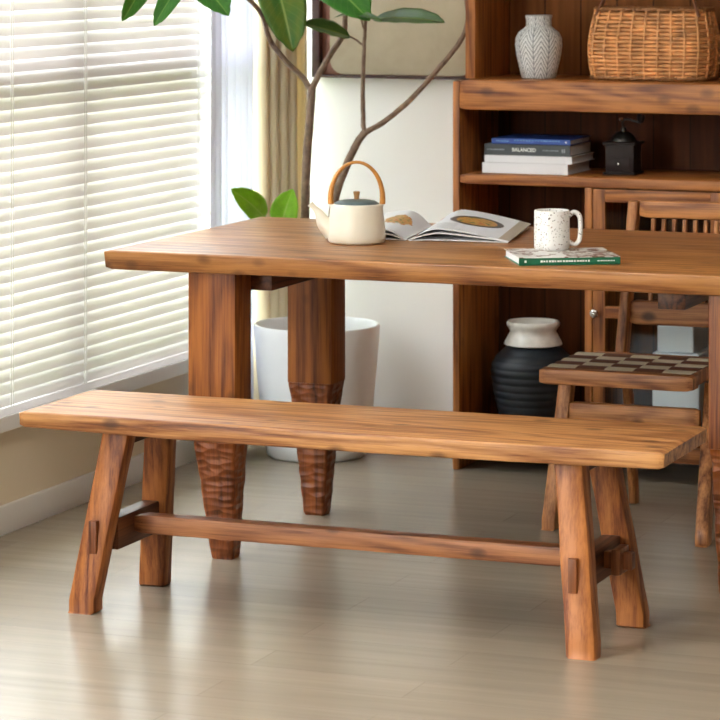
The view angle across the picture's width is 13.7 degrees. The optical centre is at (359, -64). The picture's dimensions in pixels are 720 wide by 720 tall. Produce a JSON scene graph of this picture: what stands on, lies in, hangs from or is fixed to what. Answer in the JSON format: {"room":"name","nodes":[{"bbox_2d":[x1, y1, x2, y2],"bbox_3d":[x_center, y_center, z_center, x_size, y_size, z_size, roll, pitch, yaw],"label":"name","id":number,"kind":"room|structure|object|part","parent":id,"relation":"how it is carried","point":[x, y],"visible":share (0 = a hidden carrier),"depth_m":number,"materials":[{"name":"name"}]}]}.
{"room":"dining room","nodes":[
{"label":"dining room","id":0,"kind":"room"},
{"bbox_2d":[0,0,254,505],"bbox_3d":[-2.261,0.145,4.456,0.200,2.750,10.260,0,0,21],"label":"wall","id":1,"kind":"structure","parent":0,"point":[32,460],"depth_m":7.89,"materials":[{"name":"beige paint"}]},
{"bbox_2d":[0,359,188,432],"bbox_3d":[-1.069,1.230,7.441,0.232,0.038,2.990,0,0,21],"label":"trim","id":2,"kind":"structure","parent":1,"relation":"attached to","point":[12,421],"depth_m":8.28,"materials":[{"name":"white paint"}]},
{"bbox_2d":[0,440,196,535],"bbox_3d":[-1.725,1.483,5.535,0.014,0.074,7.860,0,0,21],"label":"baseboard","id":3,"kind":"structure","parent":1,"relation":"attached to","point":[25,511],"depth_m":7.91,"materials":[{"name":"white paint"}]},
{"bbox_2d":[0,0,209,417],"bbox_3d":[-0.970,0.197,7.400,0.044,2.025,2.885,0,0,21],"label":"blind","id":4,"kind":"object","parent":1,"relation":"attached to","point":[104,146],"visible":0.89,"depth_m":8.03,"materials":[{"name":"white plastic"}]},
{"bbox_3d":[-0.881,0.255,7.599,0.002,1.900,0.013,0,0,21],"label":"ladder cord","id":5,"kind":"part","parent":4,"relation":"part of","materials":[{"name":"white fabric"}]},
{"bbox_3d":[-0.730,0.255,7.986,0.002,1.900,0.013,0,0,21],"label":"ladder cord","id":6,"kind":"part","parent":4,"relation":"part of","materials":[{"name":"white fabric"}]},
{"bbox_3d":[-0.970,1.198,7.400,0.024,0.022,2.885,0,0,21],"label":"rail","id":7,"kind":"part","parent":4,"relation":"part of","materials":[{"name":"white plastic"}]},
{"bbox_3d":[-0.465,0.255,8.666,0.002,1.900,0.013,0,0,21],"label":"ladder cord","id":8,"kind":"part","parent":4,"relation":"part of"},
{"bbox_2d":[206,44,209,67],"bbox_3d":[-0.979,0.191,7.621,0.060,2.041,3.390,0,0,21],"label":"window","id":9,"kind":"structure","parent":1,"relation":"in","point":[208,45],"depth_m":8.91,"materials":[{"name":"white glass"}]},
{"bbox_2d":[253,0,306,399],"bbox_3d":[-0.240,0.206,9.042,0.191,2.612,0.041,0,0,-36],"label":"drape","id":10,"kind":"object","parent":1,"relation":"hanging from","point":[280,96],"visible":0.41,"depth_m":9.01,"materials":[{"name":"beige fabric"}]},
{"bbox_3d":[-0.981,-1.120,7.257,0.022,0.022,3.610,0,0,21],"label":"curtain rod","id":11,"kind":"object","parent":1,"relation":"attached to","visible":0},
{"bbox_2d":[210,0,252,446],"bbox_3d":[-0.377,0.204,8.787,0.025,2.608,0.305,0,0,21],"label":"sheer curtain","id":12,"kind":"object","parent":11,"relation":"hanging from","point":[231,36],"visible":0.41,"depth_m":8.78,"materials":[{"name":"white fabric"}]},
{"bbox_2d":[0,445,719,719],"bbox_3d":[0.303,1.580,3.563,5.625,0.120,10.460,0,0,21],"label":"floor","id":13,"kind":"structure","parent":0,"point":[269,631],"depth_m":6.68,"materials":[{"name":"beige wood"}]},
{"bbox_2d":[121,0,464,461],"bbox_3d":[-0.177,0.742,8.303,0.648,1.556,1.352,0,0,21],"label":"fig tree","id":14,"kind":"object","parent":13,"relation":"on","point":[286,19],"visible":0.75,"depth_m":8.69,"materials":[{"name":"green plant"}]},
{"bbox_3d":[-0.259,0.310,8.763,0.263,0.297,0.091,0,0,-40],"label":"stem","id":15,"kind":"part","parent":14,"relation":"part of","materials":[{"name":"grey plant"}]},
{"bbox_3d":[-0.161,0.854,8.821,0.066,0.824,0.032,0,0,21],"label":"stem","id":16,"kind":"part","parent":14,"relation":"part of","materials":[{"name":"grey plant"}]},
{"bbox_3d":[-0.127,1.327,8.808,0.372,0.386,0.372,0,0,21],"label":"planter","id":17,"kind":"part","parent":14,"relation":"part of","materials":[{"name":"white ceramic"}]},
{"bbox_3d":[-0.090,0.278,8.820,0.123,0.365,0.031,0,0,-14],"label":"stem","id":18,"kind":"part","parent":14,"relation":"part of","materials":[{"name":"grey plant"}]},
{"bbox_3d":[-0.046,0.912,8.776,0.151,0.707,0.029,0,0,21],"label":"stem","id":19,"kind":"part","parent":14,"relation":"part of","materials":[{"name":"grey plant"}]},
{"bbox_3d":[0.011,0.398,8.733,0.019,0.350,0.060,0,0,-3],"label":"stem","id":20,"kind":"part","parent":14,"relation":"part of","materials":[{"name":"grey plant"}]},
{"bbox_3d":[0.165,0.316,8.755,0.314,0.527,0.031,0,0,2],"label":"stem","id":21,"kind":"part","parent":14,"relation":"part of","materials":[{"name":"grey plant"}]},
{"bbox_2d":[19,390,706,660],"bbox_3d":[-0.005,1.297,6.689,1.510,0.446,0.371,0,0,21],"label":"wooden bench","id":22,"kind":"object","parent":13,"relation":"on","point":[579,450],"visible":1,"depth_m":6.61,"materials":[{"name":"brown wood"}]},
{"bbox_3d":[-0.581,1.316,6.774,0.162,0.408,0.077,0,0,-20],"label":"leg","id":23,"kind":"part","parent":22,"relation":"part of","materials":[{"name":"brown wood"}]},
{"bbox_3d":[-0.526,1.351,6.898,0.040,0.073,0.220,0,0,21],"label":"cross rail","id":24,"kind":"part","parent":22,"relation":"part of","materials":[{"name":"brown wood"}]},
{"bbox_3d":[-0.472,1.316,7.018,0.104,0.408,0.097,0,0,21],"label":"leg","id":25,"kind":"part","parent":22,"relation":"part of","materials":[{"name":"brown wood"}]},
{"bbox_3d":[-0.006,1.095,6.687,1.510,0.043,0.362,0,0,21],"label":"seat","id":26,"kind":"part","parent":22,"relation":"part of","materials":[{"name":"brown wood"}]},
{"bbox_3d":[0.461,1.316,6.367,0.110,0.408,0.109,0,0,21],"label":"leg","id":27,"kind":"part","parent":22,"relation":"part of","materials":[{"name":"brown wood"}]},
{"bbox_3d":[0.513,1.351,6.493,0.040,0.073,0.220,0,0,21],"label":"cross rail","id":28,"kind":"part","parent":22,"relation":"part of","materials":[{"name":"brown wood"}]},
{"bbox_3d":[0.567,1.316,6.613,0.155,0.408,0.075,0,0,-14],"label":"leg","id":29,"kind":"part","parent":22,"relation":"part of","materials":[{"name":"brown wood"}]},
{"bbox_2d":[104,217,719,594],"bbox_3d":[0.412,1.145,7.487,1.870,0.750,0.956,0,0,21],"label":"dining table","id":30,"kind":"object","parent":13,"relation":"on","point":[224,263],"visible":0.76,"depth_m":7.32,"materials":[{"name":"brown wood"}]},
{"bbox_3d":[-0.344,0.994,7.357,0.126,0.352,0.100,0,0,21],"label":"leg","id":31,"kind":"part","parent":30,"relation":"part of","materials":[{"name":"brown wood"}]},
{"bbox_3d":[-0.115,0.994,7.912,0.126,0.352,0.100,0,0,21],"label":"leg","id":32,"kind":"part","parent":30,"relation":"part of","materials":[{"name":"brown wood"}]},
{"bbox_2d":[308,161,385,244],"bbox_3d":[-0.028,0.666,7.562,0.189,0.206,0.147,0,0,21],"label":"teapot","id":33,"kind":"object","parent":30,"relation":"on","point":[356,221],"visible":1,"depth_m":7.50,"materials":[{"name":"ceramic"}]},
{"bbox_3d":[-0.087,0.713,7.560,0.079,0.095,0.055,0,0,21],"label":"spout","id":34,"kind":"part","parent":33,"relation":"part of","materials":[{"name":"beige ceramic"}]},
{"bbox_3d":[-0.009,0.670,7.554,0.115,0.021,0.115,0,0,21],"label":"lid","id":35,"kind":"part","parent":33,"relation":"part of","materials":[{"name":"ceramic"}]},
{"bbox_3d":[-0.009,0.651,7.554,0.017,0.021,0.017,0,0,21],"label":"lid knob","id":36,"kind":"part","parent":33,"relation":"part of","materials":[{"name":"brown wood"}]},
{"bbox_3d":[-0.009,0.618,7.554,0.138,0.109,0.068,0,0,21],"label":"handle","id":37,"kind":"part","parent":33,"relation":"part of","materials":[{"name":"brown wood"}]},
{"bbox_2d":[383,210,530,242],"bbox_3d":[0.210,0.746,7.774,0.416,0.047,0.375,0,0,12],"label":"open magazine","id":38,"kind":"object","parent":30,"relation":"on","point":[460,225],"visible":0.8,"depth_m":7.71,"materials":[{"name":"white paper"}]},
{"bbox_2d":[504,247,619,265],"bbox_3d":[0.479,0.760,7.137,0.242,0.019,0.205,0,0,-7],"label":"book","id":39,"kind":"object","parent":30,"relation":"on","point":[596,255],"visible":1,"depth_m":7.05,"materials":[{"name":"white paper"}]},
{"bbox_2d":[534,208,582,250],"bbox_3d":[0.474,0.703,7.210,0.113,0.094,0.086,0,0,21],"label":"mug","id":40,"kind":"object","parent":39,"relation":"on","point":[551,225],"visible":1,"depth_m":7.18,"materials":[{"name":"ceramic"}]},
{"bbox_3d":[0.517,0.701,7.215,0.038,0.089,0.014,0,0,0],"label":"handle","id":41,"kind":"part","parent":40,"relation":"part of","materials":[{"name":"ceramic"}]},
{"bbox_3d":[0.873,0.994,6.883,0.126,0.352,0.100,0,0,21],"label":"leg","id":42,"kind":"part","parent":30,"relation":"part of","materials":[{"name":"brown wood"}]},
{"bbox_2d":[453,0,719,468],"bbox_3d":[0.891,0.455,8.504,1.214,2.130,0.390,0,0,21],"label":"tall cabinet","id":43,"kind":"object","parent":13,"relation":"on","point":[680,129],"visible":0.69,"depth_m":8.67,"materials":[{"name":"brown wood"}]},
{"bbox_3d":[0.340,0.966,8.733,0.020,1.108,0.360,0,0,21],"label":"panel","id":44,"kind":"part","parent":43,"relation":"part of","materials":[{"name":"brown wood"}]},
{"bbox_2d":[490,318,569,417],"bbox_3d":[0.498,1.268,8.634,0.246,0.327,0.246,0,0,-21],"label":"jar","id":45,"kind":"object","parent":43,"relation":"on","point":[533,344],"visible":0.67,"depth_m":8.55,"materials":[{"name":"black ceramic"}]},
{"bbox_2d":[482,161,590,174],"bbox_3d":[0.509,0.659,8.640,0.256,0.030,0.225,0,0,21],"label":"book","id":46,"kind":"object","parent":43,"relation":"on","point":[487,167],"visible":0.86,"depth_m":8.54,"materials":[{"name":"white paper"}]},
{"bbox_2d":[484,152,594,164],"bbox_3d":[0.518,0.633,8.640,0.262,0.021,0.222,0,0,21],"label":"book","id":47,"kind":"object","parent":46,"relation":"on","point":[587,156],"visible":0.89,"depth_m":8.54,"materials":[{"name":"white paper"}]},
{"bbox_2d":[484,141,591,156],"bbox_3d":[0.514,0.607,8.639,0.256,0.032,0.216,0,0,21],"label":"book","id":48,"kind":"object","parent":47,"relation":"on","point":[490,148],"visible":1,"depth_m":8.55,"materials":[{"name":"black paper"}]},
{"bbox_2d":[492,134,590,144],"bbox_3d":[0.523,0.583,8.636,0.236,0.016,0.200,0,0,21],"label":"book","id":49,"kind":"object","parent":48,"relation":"on","point":[537,139],"visible":1,"depth_m":8.57,"materials":[{"name":"blue paper"}]},
{"bbox_2d":[515,15,561,78],"bbox_3d":[0.513,0.315,8.617,0.136,0.181,0.136,0,0,21],"label":"vase","id":50,"kind":"object","parent":43,"relation":"on","point":[538,46],"visible":1,"depth_m":8.57,"materials":[{"name":"ceramic"}]},
{"bbox_2d":[460,168,719,191],"bbox_3d":[0.890,0.690,8.512,1.166,0.029,0.348,0,0,21],"label":"shelf","id":51,"kind":"object","parent":43,"relation":"attached to","point":[471,179],"depth_m":8.46,"materials":[{"name":"brown wood"}]},
{"bbox_3d":[0.657,1.054,8.402,0.025,0.025,0.028,0,0,21],"label":"door knob","id":52,"kind":"part","parent":43,"relation":"part of","materials":[{"name":"metal"}]},
{"bbox_3d":[0.673,1.062,8.422,0.036,0.710,0.020,0,0,21],"label":"door","id":53,"kind":"part","parent":43,"relation":"part of","materials":[{"name":"brown wood"}]},
{"bbox_3d":[0.955,0.976,8.680,1.165,0.965,0.012,0,0,21],"label":"panel","id":54,"kind":"part","parent":43,"relation":"part of","materials":[{"name":"brown wood"}]},
{"bbox_3d":[0.831,1.051,8.360,0.303,0.034,0.020,0,0,21],"label":"door rail","id":55,"kind":"part","parent":43,"relation":"part of","materials":[{"name":"brown wood"}]},
{"bbox_2d":[602,113,644,174],"bbox_3d":[0.757,0.587,8.540,0.114,0.175,0.104,0,0,21],"label":"coffee grinder","id":56,"kind":"object","parent":43,"relation":"on","point":[623,152],"visible":1,"depth_m":8.51,"materials":[{"name":"black wood"}]},
{"bbox_3d":[0.735,0.642,8.506,0.062,0.036,0.004,0,0,21],"label":"drawer","id":57,"kind":"part","parent":56,"relation":"part of","materials":[{"name":"black wood"}]},
{"bbox_3d":[0.751,0.586,8.546,0.098,0.008,0.098,0,0,21],"label":"plate","id":58,"kind":"part","parent":56,"relation":"part of","materials":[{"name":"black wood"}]},
{"bbox_3d":[0.797,0.513,8.517,0.023,0.028,0.023,0,0,21],"label":"crank knob","id":59,"kind":"part","parent":56,"relation":"part of","materials":[{"name":"black wood"}]},
{"bbox_2d":[588,0,719,81],"bbox_3d":[0.837,0.234,8.539,0.363,0.343,0.224,0,0,21],"label":"wicker basket","id":60,"kind":"object","parent":43,"relation":"on","point":[649,43],"visible":1,"depth_m":8.45,"materials":[{"name":"brown wicker"}]},
{"bbox_3d":[0.825,0.144,8.508,0.308,0.163,0.088,0,0,21],"label":"handle","id":61,"kind":"part","parent":60,"relation":"part of","materials":[{"name":"brown wicker"}]},
{"bbox_3d":[0.837,0.209,8.539,0.317,0.010,0.130,0,0,21],"label":"lid","id":62,"kind":"part","parent":60,"relation":"part of","materials":[{"name":"brown wicker"}]},
{"bbox_3d":[0.831,0.725,8.360,0.303,0.036,0.020,0,0,21],"label":"door rail","id":63,"kind":"part","parent":43,"relation":"part of","materials":[{"name":"brown wood"}]},
{"bbox_2d":[652,346,708,426],"bbox_3d":[0.921,1.300,8.506,0.137,0.263,0.200,0,0,21],"label":"storage box","id":64,"kind":"object","parent":43,"relation":"on","point":[689,399],"visible":0.27,"depth_m":8.41,"materials":[{"name":"grey"}]},
{"bbox_2d":[657,325,708,352],"bbox_3d":[0.918,1.130,8.508,0.106,0.076,0.180,0,0,21],"label":"storage box","id":65,"kind":"object","parent":64,"relation":"on","point":[678,339],"visible":0.66,"depth_m":8.43,"materials":[{"name":"grey"}]},
{"bbox_3d":[0.831,1.441,8.360,1.165,0.042,0.022,0,0,21],"label":"rail","id":66,"kind":"part","parent":43,"relation":"part of","materials":[{"name":"brown wood"}]},
{"bbox_2d":[539,200,719,547],"bbox_3d":[0.776,1.111,7.784,0.515,0.819,0.528,0,0,21],"label":"dining chair","id":67,"kind":"object","parent":13,"relation":"on","point":[625,370],"visible":0.61,"depth_m":7.70,"materials":[{"name":"brown wood"}]},
{"bbox_3d":[0.513,1.330,7.739,0.044,0.380,0.139,0,0,36],"label":"leg","id":68,"kind":"part","parent":67,"relation":"part of","materials":[{"name":"brown wood"}]},
{"bbox_3d":[0.655,1.120,7.611,0.404,0.040,0.064,0,0,21],"label":"seat rail","id":69,"kind":"part","parent":67,"relation":"part of","materials":[{"name":"brown wood"}]},
{"bbox_3d":[0.714,0.920,7.993,0.052,0.430,0.082,0,0,21],"label":"post","id":70,"kind":"part","parent":67,"relation":"part of","materials":[{"name":"brown wood"}]},
{"bbox_3d":[0.708,1.098,7.745,0.379,0.004,0.290,0,0,21],"label":"woven seat","id":71,"kind":"part","parent":67,"relation":"part of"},
{"bbox_3d":[0.723,1.327,8.020,0.021,0.385,0.118,0,0,21],"label":"leg","id":72,"kind":"part","parent":67,"relation":"part of","materials":[{"name":"brown wood"}]},
{"bbox_3d":[0.770,1.121,7.906,0.336,0.038,0.051,0,0,21],"label":"seat rail","id":73,"kind":"part","parent":67,"relation":"part of","materials":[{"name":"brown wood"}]},
{"bbox_3d":[0.878,0.999,7.933,0.337,0.063,0.025,0,0,21],"label":"rail","id":74,"kind":"part","parent":67,"relation":"part of","materials":[{"name":"brown wood"}]},
{"bbox_3d":[0.902,0.724,7.944,0.331,0.046,0.028,0,0,21],"label":"rail","id":75,"kind":"part","parent":67,"relation":"part of","materials":[{"name":"brown wood"}]},
{"bbox_3d":[0.878,1.121,7.697,0.028,0.035,0.258,0,0,21],"label":"rail","id":76,"kind":"part","parent":67,"relation":"part of","materials":[{"name":"brown wood"}]},
{"bbox_3d":[0.880,1.330,7.590,0.039,0.380,0.246,0,0,14],"label":"leg","id":77,"kind":"part","parent":67,"relation":"part of","materials":[{"name":"brown wood"}]},
{"bbox_2d":[307,0,590,410],"bbox_3d":[2.166,0.145,8.343,5.625,2.750,0.200,0,0,21],"label":"wall","id":78,"kind":"structure","parent":0,"point":[411,154],"depth_m":9.03,"materials":[{"name":"paint"}]},
{"bbox_2d":[312,0,467,79],"bbox_3d":[0.121,0.007,9.008,0.558,0.835,0.044,0,0,21],"label":"framed painting","id":79,"kind":"object","parent":78,"relation":"attached to","point":[393,50],"visible":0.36,"depth_m":9.01,"materials":[{"name":"beige paper"}]},
{"bbox_3d":[-0.127,0.007,9.105,0.024,0.835,0.044,0,0,21],"label":"frame","id":80,"kind":"part","parent":79,"relation":"part of","materials":[{"name":"brown wood"}]},
{"bbox_3d":[0.121,0.421,9.008,0.510,0.007,0.044,0,0,21],"label":"frame rail","id":81,"kind":"part","parent":79,"relation":"part of","materials":[{"name":"wood"}]}
]}

